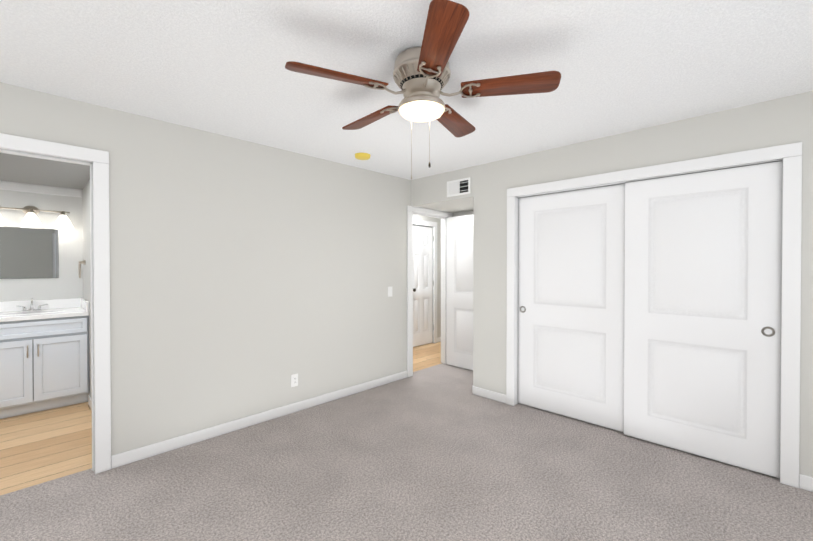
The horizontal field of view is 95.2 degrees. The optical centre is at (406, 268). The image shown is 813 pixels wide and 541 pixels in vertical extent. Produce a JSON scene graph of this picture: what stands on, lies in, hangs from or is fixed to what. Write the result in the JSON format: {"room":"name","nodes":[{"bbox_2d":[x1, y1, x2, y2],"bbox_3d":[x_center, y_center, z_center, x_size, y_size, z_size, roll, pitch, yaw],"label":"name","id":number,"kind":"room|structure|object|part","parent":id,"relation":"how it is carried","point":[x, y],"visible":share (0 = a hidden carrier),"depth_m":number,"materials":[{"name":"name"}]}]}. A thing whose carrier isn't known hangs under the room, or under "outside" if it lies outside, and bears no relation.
{"room":"empty bedroom","nodes":[
{"label":"empty bedroom","id":0,"kind":"room"},
{"bbox_2d":[0,190,79,301],"bbox_3d":[-4.259,0.126,3.466,0.240,2.410,1.800,0,1,44],"label":"wall","id":1,"kind":"structure","parent":0,"point":[74,250],"depth_m":3.85,"materials":[{"name":"white paint"}]},
{"bbox_2d":[0,226,58,278],"bbox_3d":[-3.803,-0.159,3.750,0.010,0.510,0.417,0,1,44],"label":"bathroom mirror","id":2,"kind":"object","parent":1,"relation":"attached to","point":[25,253],"visible":1,"depth_m":3.74,"materials":[{"name":"grey mirror"}]},
{"bbox_2d":[0,206,73,227],"bbox_3d":[-3.752,-0.533,3.700,0.164,0.208,0.650,0,1,44],"label":"sconce","id":3,"kind":"object","parent":1,"relation":"attached to","point":[30,218],"visible":1,"depth_m":3.72,"materials":[{"name":"white glass"}]},
{"bbox_2d":[0,181,82,197],"bbox_3d":[-4.157,-0.811,3.376,0.020,0.085,1.825,0,1,44],"label":"trim","id":4,"kind":"structure","parent":1,"relation":"attached to","point":[30,188],"depth_m":3.79,"materials":[{"name":"white wood"}]},
{"bbox_2d":[0,153,89,189],"bbox_3d":[-3.420,-0.959,2.655,2.080,0.225,1.825,0,1,44],"label":"ceiling","id":5,"kind":"structure","parent":0,"point":[26,169],"depth_m":3.28,"materials":[{"name":"grey paint"}]},
{"bbox_2d":[80,180,91,397],"bbox_3d":[-2.826,0.126,3.445,2.320,2.410,0.120,0,1,44],"label":"wall","id":6,"kind":"structure","parent":0,"point":[85,280],"depth_m":3.79,"materials":[{"name":"white paint"}]},
{"bbox_2d":[78,260,85,277],"bbox_3d":[-3.366,0.002,3.849,0.165,0.190,0.052,0,1,44],"label":"towel ring","id":7,"kind":"object","parent":6,"relation":"attached to","point":[79,266],"visible":1,"depth_m":3.85,"materials":[{"name":"silver metal"}]},
{"bbox_2d":[88,395,91,410],"bbox_3d":[-2.595,1.290,3.136,1.505,0.088,0.013,0,1,44],"label":"baseboard","id":8,"kind":"structure","parent":6,"relation":"attached to","point":[89,400],"depth_m":3.56,"materials":[{"name":"white wood"}]},
{"bbox_2d":[0,82,410,455],"bbox_3d":[-0.762,0.123,3.811,0.120,2.410,7.420,0,1,44],"label":"wall","id":9,"kind":"structure","parent":0,"point":[247,278],"depth_m":3.02,"materials":[{"name":"grey paint"}]},
{"bbox_2d":[0,133,110,473],"bbox_3d":[-2.349,0.284,2.188,0.156,2.116,0.928,0,1,44],"label":"door frame","id":10,"kind":"structure","parent":9,"relation":"attached to","point":[99,159],"depth_m":2.43,"materials":[{"name":"white wood"}]},
{"bbox_2d":[111,370,406,468],"bbox_3d":[-1.363,1.290,3.111,0.013,0.088,3.925,0,1,44],"label":"baseboard","id":11,"kind":"structure","parent":9,"relation":"attached to","point":[138,454],"depth_m":3.07,"materials":[{"name":"white wood"}]},
{"bbox_2d":[291,373,297,386],"bbox_3d":[-1.038,1.034,3.444,0.008,0.115,0.070,0,1,44],"label":"electrical outlet plate","id":12,"kind":"object","parent":9,"relation":"attached to","point":[294,380],"visible":1,"depth_m":3.44,"materials":[{"name":"white plastic"}]},
{"bbox_2d":[388,287,391,296],"bbox_3d":[-0.188,0.264,4.306,0.010,0.115,0.070,0,1,44],"label":"switch plate","id":13,"kind":"object","parent":9,"relation":"attached to","point":[389,291],"visible":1,"depth_m":4.30,"materials":[{"name":"white plastic"}]},
{"bbox_2d":[407,206,452,376],"bbox_3d":[0.279,0.264,4.878,0.156,2.110,0.910,0,1,44],"label":"door frame","id":14,"kind":"structure","parent":9,"relation":"attached to","point":[411,210],"depth_m":4.69,"materials":[{"name":"white wood"}]},
{"bbox_2d":[0,342,441,494],"bbox_3d":[-1.627,1.371,4.668,2.340,0.100,7.420,0,1,44],"label":"floor","id":15,"kind":"structure","parent":0,"point":[39,447],"depth_m":2.86,"materials":[{"name":"brown wood"}]},
{"bbox_2d":[0,298,88,418],"bbox_3d":[-3.708,0.809,3.430,0.598,1.045,1.133,0,1,44],"label":"bathroom vanity","id":16,"kind":"object","parent":15,"relation":"on","point":[44,354],"visible":1,"depth_m":3.46,"materials":[{"name":"wood"}]},
{"bbox_3d":[-3.531,0.925,3.245,0.019,0.565,0.366,0,1,44],"label":"door","id":17,"kind":"part","parent":16,"relation":"part of","materials":[{"name":"grey wood"}]},
{"bbox_2d":[0,298,88,321],"bbox_3d":[-3.717,0.391,3.435,0.574,0.140,1.133,0,1,44],"label":"countertop","id":18,"kind":"structure","parent":16,"relation":"on","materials":[{"name":"white stone"}]},
{"bbox_2d":[16,298,47,311],"bbox_3d":[-3.688,0.352,3.655,0.157,0.134,0.221,0,1,44],"label":"faucet","id":19,"kind":"object","parent":18,"relation":"on","point":[24,309],"depth_m":3.65,"materials":[{"name":"silver metal"}]},
{"bbox_2d":[0,310,64,314],"bbox_3d":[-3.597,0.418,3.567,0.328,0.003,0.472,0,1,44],"label":"sink","id":20,"kind":"object","parent":18,"relation":"in","point":[22,312],"depth_m":3.56,"materials":[{"name":"white ceramic"}]},
{"bbox_3d":[-3.268,0.923,3.514,0.019,0.565,0.371,0,1,44],"label":"door","id":21,"kind":"part","parent":16,"relation":"part of","materials":[{"name":"grey wood"}]},
{"bbox_2d":[0,363,812,540],"bbox_3d":[0.383,1.394,2.032,4.220,0.100,5.060,0,1,44],"label":"floor carpet","id":22,"kind":"object","parent":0,"point":[440,452],"visible":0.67,"depth_m":2.28,"materials":[{"name":"grey carpet"}]},
{"bbox_2d":[0,0,812,179],"bbox_3d":[-0.118,-1.136,3.171,6.560,0.120,7.420,0,1,44],"label":"ceiling","id":23,"kind":"structure","parent":0,"point":[218,66],"depth_m":1.93,"materials":[{"name":"white paint"}]},
{"bbox_2d":[354,152,370,159],"bbox_3d":[-0.413,-1.059,3.491,0.158,0.040,0.158,0,1,44],"label":"smoke detector","id":24,"kind":"object","parent":23,"relation":"attached to","point":[362,155],"visible":1,"depth_m":3.44,"materials":[{"name":"yellow plastic"}]},
{"bbox_2d":[285,0,560,179],"bbox_3d":[0.053,-0.774,1.933,1.245,0.582,1.283,0,1,44],"label":"fan","id":25,"kind":"object","parent":23,"relation":"hanging from","point":[421,75],"visible":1,"depth_m":1.79,"materials":[{"name":"brown wood"}]},
{"bbox_3d":[-0.316,-0.892,1.716,0.465,0.006,0.142,0,14,-24],"label":"blade","id":26,"kind":"part","parent":25,"relation":"part of","materials":[{"name":"brown wood"}]},
{"bbox_3d":[-0.214,-0.896,2.214,0.142,0.006,0.465,-18,12,-41],"label":"blade","id":27,"kind":"part","parent":25,"relation":"part of","materials":[{"name":"brown wood"}]},
{"bbox_3d":[0.078,-0.797,1.896,0.225,0.048,0.225,0,1,44],"label":"globe","id":28,"kind":"part","parent":25,"relation":"part of","materials":[{"name":"white glass"}]},
{"bbox_3d":[0.126,-0.889,1.466,0.142,0.006,0.465,13,-1,-6],"label":"blade","id":29,"kind":"part","parent":25,"relation":"part of","materials":[{"name":"brown wood"}]},
{"label":"blade","id":30,"kind":"part","parent":25,"relation":"part of","materials":[{"name":"brown wood"}]},
{"bbox_3d":[0.501,-0.892,1.809,0.465,0.006,0.142,0,-13,12],"label":"blade","id":31,"kind":"part","parent":25,"relation":"part of","materials":[{"name":"brown wood"}]},
{"bbox_2d":[413,214,440,336],"bbox_3d":[0.094,0.102,6.190,0.120,2.410,2.820,0,1,44],"label":"wall","id":32,"kind":"structure","parent":0,"point":[426,218],"depth_m":6.58,"materials":[{"name":"grey paint"}]},
{"bbox_2d":[413,225,432,346],"bbox_3d":[0.242,0.285,6.299,0.179,2.018,0.605,0,1,44],"label":"hall door","id":33,"kind":"structure","parent":32,"relation":"in","point":[422,285],"depth_m":6.31,"materials":[{"name":"white wood"}]},
{"bbox_2d":[413,219,436,342],"bbox_3d":[0.226,0.243,6.315,0.141,2.125,0.770,0,1,44],"label":"door frame","id":34,"kind":"structure","parent":32,"relation":"attached to","point":[425,223],"depth_m":6.50,"materials":[{"name":"white wood"}]},
{"bbox_2d":[411,91,812,476],"bbox_3d":[1.859,0.126,3.459,4.120,2.410,0.940,0,1,44],"label":"wall","id":35,"kind":"structure","parent":0,"point":[780,121],"depth_m":3.02,"materials":[{"name":"grey paint"}]},
{"bbox_2d":[447,177,469,196],"bbox_3d":[0.566,-0.888,4.051,0.312,0.172,0.008,0,1,44],"label":"air vent","id":36,"kind":"object","parent":35,"relation":"in","point":[458,187],"visible":1,"depth_m":4.05,"materials":[{"name":"white plastic"}]},
{"bbox_2d":[447,215,472,369],"bbox_3d":[0.818,0.305,4.828,0.714,2.005,0.179,0,1,44],"label":"door leaf","id":37,"kind":"structure","parent":35,"relation":"in","point":[460,291],"depth_m":4.91,"materials":[{"name":"white wood"}]},
{"bbox_2d":[518,184,624,431],"bbox_3d":[1.448,0.316,3.323,0.952,2.008,0.035,0,1,44],"label":"closet door","id":38,"kind":"structure","parent":35,"relation":"in","point":[571,272],"depth_m":3.27,"materials":[{"name":"white wood"}]},
{"bbox_2d":[473,386,812,491],"bbox_3d":[1.808,1.292,2.853,3.090,0.088,0.013,0,1,44],"label":"baseboard","id":39,"kind":"structure","parent":35,"relation":"attached to","point":[805,482],"depth_m":3.69,"materials":[{"name":"white wood"}]},
{"bbox_2d":[506,142,801,487],"bbox_3d":[1.742,0.310,3.002,1.865,2.050,0.126,0,1,44],"label":"door frame","id":40,"kind":"structure","parent":35,"relation":"attached to","point":[516,253],"depth_m":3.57,"materials":[{"name":"white wood"}]},
{"bbox_2d":[624,161,782,477],"bbox_3d":[2.067,0.322,2.663,0.883,2.008,0.035,0,1,44],"label":"closet door","id":41,"kind":"structure","parent":35,"relation":"in","point":[703,306],"depth_m":2.60,"materials":[{"name":"white wood"}]},
{"bbox_2d":[761,327,774,336],"bbox_3d":[2.325,0.404,2.386,0.064,0.064,0.005,0,1,44],"label":"door pull","id":42,"kind":"object","parent":41,"relation":"attached to","point":[770,335],"visible":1,"depth_m":2.38,"materials":[{"name":"grey metal"}]}
]}

